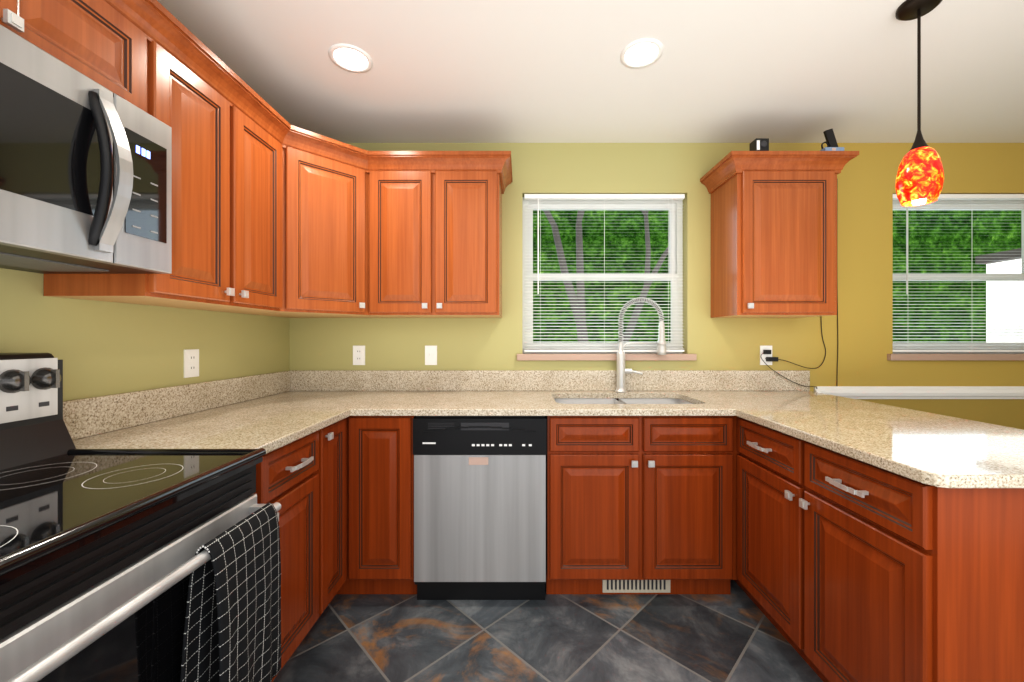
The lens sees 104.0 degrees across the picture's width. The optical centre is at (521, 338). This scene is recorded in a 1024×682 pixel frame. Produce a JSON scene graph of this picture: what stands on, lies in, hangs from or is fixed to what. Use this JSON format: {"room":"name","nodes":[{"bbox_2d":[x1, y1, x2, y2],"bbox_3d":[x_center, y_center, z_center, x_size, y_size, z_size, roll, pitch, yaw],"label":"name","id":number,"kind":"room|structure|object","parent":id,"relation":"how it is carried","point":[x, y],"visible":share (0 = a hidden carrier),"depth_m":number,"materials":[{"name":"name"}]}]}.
{"room":"kitchen","nodes":[
{"label":"kitchen","id":0,"kind":"room"},
{"bbox_2d":[0,268,288,400],"bbox_3d":[-1.505,0.013,0.965,0.150,2.440,3.000,0,0,0],"label":"wall","id":1,"kind":"structure","parent":0,"point":[101,348],"depth_m":1.45,"materials":[{"name":"paint"}]},
{"bbox_2d":[0,0,371,317],"bbox_3d":[-1.129,-0.520,1.449,0.597,0.784,2.028,0,0,0],"label":"upper cabinet","id":2,"kind":"object","parent":1,"relation":"attached to","point":[275,213],"depth_m":1.47,"materials":[{"name":"brown wood"}]},
{"bbox_2d":[0,24,171,273],"bbox_3d":[-1.202,-0.410,0.815,0.451,0.439,0.756,0,0,0],"label":"microwave","id":3,"kind":"object","parent":2,"relation":"attached to","point":[85,174],"visible":1,"depth_m":0.95,"materials":[{"name":"grey metal"}]},
{"bbox_2d":[184,349,198,377],"bbox_3d":[-1.426,0.106,1.730,0.008,0.120,0.074,0,0,0],"label":"electrical outlet","id":4,"kind":"object","parent":1,"relation":"attached to","point":[191,362],"visible":1,"depth_m":1.72,"materials":[{"name":"white plastic"}]},
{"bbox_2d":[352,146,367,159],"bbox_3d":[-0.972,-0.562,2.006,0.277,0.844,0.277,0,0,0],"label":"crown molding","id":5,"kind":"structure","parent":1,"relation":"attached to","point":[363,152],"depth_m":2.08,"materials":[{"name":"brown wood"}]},
{"bbox_2d":[273,580,822,681],"bbox_3d":[1.085,1.283,1.040,5.330,0.100,3.150,0,0,0],"label":"floor","id":6,"kind":"structure","parent":0,"point":[735,635],"depth_m":1.63,"materials":[{"name":"tile"}]},
{"bbox_2d":[0,353,280,681],"bbox_3d":[-1.046,0.626,0.755,0.744,1.174,0.758,0,0,0],"label":"stove","id":7,"kind":"object","parent":6,"relation":"on","point":[100,562],"visible":0.9,"depth_m":0.80,"materials":[{"name":"grey glass"}]},
{"bbox_2d":[180,502,280,681],"bbox_3d":[-0.687,0.759,0.962,0.075,0.628,0.252,0,0,0],"label":"hanging towel","id":8,"kind":"object","parent":7,"relation":"hanging from","point":[232,629],"visible":0.98,"depth_m":0.93,"materials":[{"name":"black fabric"}]},
{"bbox_2d":[253,431,318,681],"bbox_3d":[-1.095,0.792,1.365,0.667,0.882,0.456,0,0,0],"label":"base cabinet","id":9,"kind":"object","parent":6,"relation":"on","point":[287,477],"visible":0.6,"depth_m":1.42,"materials":[{"name":"brown wood"}]},
{"bbox_2d":[63,378,354,453],"bbox_3d":[-1.100,0.273,1.471,0.658,0.157,0.668,0,0,0],"label":"countertop","id":10,"kind":"structure","parent":9,"relation":"on","point":[268,412],"depth_m":1.52,"materials":[{"name":"stone"}]},
{"bbox_2d":[316,416,416,616],"bbox_3d":[-0.964,0.792,2.029,0.928,0.882,0.868,0,0,0],"label":"base cabinet","id":11,"kind":"object","parent":6,"relation":"on","point":[365,471],"visible":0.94,"depth_m":1.83,"materials":[{"name":"brown wood"}]},
{"bbox_2d":[413,416,546,599],"bbox_3d":[-0.191,0.795,2.127,0.612,0.875,0.612,0,0,0],"label":"dishwasher","id":12,"kind":"object","parent":6,"relation":"on","point":[479,507],"visible":1,"depth_m":1.83,"materials":[{"name":"grey metal"}]},
{"bbox_2d":[545,398,738,593],"bbox_3d":[0.564,0.792,2.135,0.888,0.882,0.657,0,0,0],"label":"base cabinet","id":13,"kind":"object","parent":6,"relation":"on","point":[641,497],"visible":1,"depth_m":1.84,"materials":[{"name":"brown wood"}]},
{"bbox_2d":[602,580,669,592],"bbox_3d":[0.553,1.182,1.925,0.326,0.078,0.008,0,0,0],"label":"air vent register","id":14,"kind":"object","parent":13,"relation":"attached to","point":[635,586],"visible":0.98,"depth_m":1.92,"materials":[{"name":"beige metal"}]},
{"bbox_2d":[734,417,1023,681],"bbox_3d":[1.305,0.792,1.407,0.630,0.882,0.872,0,0,0],"label":"base cabinet","id":15,"kind":"object","parent":6,"relation":"on","point":[849,569],"visible":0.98,"depth_m":1.10,"materials":[{"name":"brown wood"}]},
{"bbox_2d":[237,370,889,415],"bbox_3d":[0.168,0.273,2.134,3.194,0.157,0.658,0,0,0],"label":"countertop","id":16,"kind":"structure","parent":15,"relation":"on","point":[377,392],"depth_m":2.42,"materials":[{"name":"stone"}]},
{"bbox_2d":[554,398,692,403],"bbox_3d":[0.550,0.454,2.158,0.760,0.204,0.405,0,0,0],"label":"sink basin","id":17,"kind":"object","parent":16,"relation":"in","point":[619,401],"visible":0.04,"depth_m":2.36,"materials":[{"name":"silver metal"}]},
{"bbox_2d":[615,297,665,392],"bbox_3d":[0.711,0.034,2.392,0.307,0.568,0.080,0,0,0],"label":"faucet","id":18,"kind":"object","parent":16,"relation":"on","point":[622,370],"visible":1,"depth_m":2.38,"materials":[{"name":"silver metal"}]},
{"bbox_2d":[735,406,1023,487],"bbox_3d":[1.365,0.336,1.370,0.799,0.032,0.870,0,0,0],"label":"countertop","id":19,"kind":"structure","parent":15,"relation":"on","point":[937,450],"depth_m":1.27,"materials":[{"name":"stone"}]},
{"bbox_2d":[157,0,1023,142],"bbox_3d":[1.085,-1.257,1.040,5.330,0.100,3.150,0,0,0],"label":"ceiling","id":20,"kind":"structure","parent":0,"point":[558,71],"depth_m":1.79,"materials":[{"name":"white paint"}]},
{"bbox_2d":[328,44,372,72],"bbox_3d":[-0.735,-1.204,1.724,0.176,0.006,0.176,0,0,0],"label":"recessed light","id":21,"kind":"object","parent":20,"relation":"in","point":[350,58],"visible":1,"depth_m":1.72,"materials":[{"name":"white plastic"}]},
{"bbox_2d":[620,38,662,68],"bbox_3d":[0.508,-1.204,1.694,0.176,0.006,0.176,0,0,0],"label":"recessed light","id":22,"kind":"object","parent":20,"relation":"in","point":[641,53],"visible":1,"depth_m":1.69,"materials":[{"name":"white plastic"}]},
{"bbox_2d":[895,0,943,205],"bbox_3d":[1.432,-0.850,1.441,0.125,0.715,0.125,0,0,0],"label":"pendant lamp","id":23,"kind":"object","parent":20,"relation":"hanging from","point":[920,177],"visible":1,"depth_m":1.42,"materials":[{"name":"orange glass"}]},
{"bbox_2d":[289,143,1023,429],"bbox_3d":[1.085,0.013,2.540,5.330,2.440,0.150,0,0,0],"label":"wall","id":24,"kind":"structure","parent":0,"point":[866,176],"depth_m":2.46,"materials":[{"name":"paint"}]},
{"bbox_2d":[353,346,364,364],"bbox_3d":[-1.000,0.102,2.461,0.074,0.120,0.008,0,0,0],"label":"electrical outlet","id":25,"kind":"object","parent":24,"relation":"attached to","point":[358,355],"visible":1,"depth_m":2.46,"materials":[{"name":"white plastic"}]},
{"bbox_2d":[425,346,436,364],"bbox_3d":[-0.557,0.102,2.458,0.074,0.120,0.013,0,0,0],"label":"light switch","id":26,"kind":"object","parent":24,"relation":"attached to","point":[430,355],"visible":1,"depth_m":2.46,"materials":[{"name":"white plastic"}]},
{"bbox_2d":[368,164,503,317],"bbox_3d":[-0.475,-0.520,2.301,0.708,0.784,0.323,0,0,0],"label":"upper cabinet","id":27,"kind":"object","parent":24,"relation":"attached to","point":[435,230],"depth_m":2.14,"materials":[{"name":"brown wood"}]},
{"bbox_2d":[522,197,682,352],"bbox_3d":[0.514,-0.404,2.567,1.017,0.993,0.055,0,0,0],"label":"window","id":28,"kind":"structure","parent":24,"relation":"in","point":[675,239],"depth_m":2.54,"materials":[{"name":"white plastic"}]},
{"bbox_2d":[524,194,684,351],"bbox_3d":[0.514,-0.407,2.491,0.993,0.977,0.044,0,0,0],"label":"window blinds","id":29,"kind":"object","parent":28,"relation":"attached to","point":[604,197],"visible":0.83,"depth_m":2.49,"materials":[{"name":"white plastic"}]},
{"bbox_2d":[517,353,696,360],"bbox_3d":[0.519,0.113,2.489,1.097,0.040,0.103,0,0,0],"label":"window sill","id":30,"kind":"structure","parent":24,"relation":"attached to","point":[599,357],"depth_m":2.44,"materials":[{"name":"beige stone"}]},
{"bbox_2d":[760,346,771,364],"bbox_3d":[1.505,0.102,2.461,0.074,0.120,0.008,0,0,0],"label":"electrical outlet","id":31,"kind":"object","parent":24,"relation":"attached to","point":[763,356],"visible":0.6,"depth_m":2.46,"materials":[{"name":"white plastic"}]},
{"bbox_2d":[700,151,858,317],"bbox_3d":[1.434,-0.556,2.279,0.670,0.856,0.368,0,0,0],"label":"upper cabinet","id":32,"kind":"object","parent":24,"relation":"attached to","point":[773,234],"visible":1,"depth_m":2.14,"materials":[{"name":"brown wood"}]},
{"bbox_2d":[750,138,768,150],"bbox_3d":[1.265,-1.018,2.127,0.068,0.068,0.066,0,0,0],"label":"camera","id":33,"kind":"object","parent":32,"relation":"on","point":[759,144],"visible":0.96,"depth_m":2.10,"materials":[{"name":"black plastic"}]},
{"bbox_2d":[820,129,843,150],"bbox_3d":[1.645,-1.050,2.130,0.100,0.133,0.060,0,0,0],"label":"sensor","id":34,"kind":"object","parent":32,"relation":"on","point":[831,141],"visible":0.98,"depth_m":2.12,"materials":[{"name":"black plastic"}]},
{"bbox_2d":[761,316,825,388],"bbox_3d":[1.663,-0.275,2.443,0.419,1.417,0.036,0,0,0],"label":"cord","id":35,"kind":"object","parent":24,"relation":"attached to","point":[770,358],"depth_m":2.43,"materials":[{"name":"black plastic"}]},
{"bbox_2d":[837,179,837,378],"bbox_3d":[1.940,-0.126,2.458,0.014,1.717,0.004,0,0,0],"label":"cord","id":36,"kind":"object","parent":24,"relation":"attached to","point":[837,179],"depth_m":2.46,"materials":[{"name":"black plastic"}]},
{"bbox_2d":[814,386,1023,398],"bbox_3d":[2.700,0.332,2.453,1.800,0.078,0.024,0,0,0],"label":"trim","id":37,"kind":"structure","parent":24,"relation":"attached to","point":[934,392],"depth_m":2.45,"materials":[{"name":"white plastic"}]},
{"bbox_2d":[887,353,1023,360],"bbox_3d":[2.800,0.113,2.489,1.097,0.040,0.103,0,0,0],"label":"window sill","id":38,"kind":"structure","parent":24,"relation":"attached to","point":[956,357],"depth_m":2.44,"materials":[{"name":"beige stone"}]},
{"bbox_2d":[893,200,1023,352],"bbox_3d":[2.796,-0.404,2.567,1.017,0.993,0.055,0,0,0],"label":"window","id":39,"kind":"structure","parent":24,"relation":"in","point":[961,276],"depth_m":2.54,"materials":[{"name":"white plastic"}]},
{"bbox_2d":[893,194,1023,351],"bbox_3d":[2.796,-0.407,2.491,0.993,0.977,0.044,0,0,0],"label":"window blinds","id":40,"kind":"object","parent":39,"relation":"attached to","point":[981,197],"visible":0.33,"depth_m":2.49,"materials":[{"name":"white painted wood"},{"name":"plastic"}]},
{"label":"outside","id":41,"kind":"structure","parent":0,"visible":0},
{"bbox_2d":[533,210,1023,342],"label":"windows","id":42,"kind":"structure","parent":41,"point":[931,233],"depth_m":5.67,"materials":[{"name":"green plant"}]}
]}

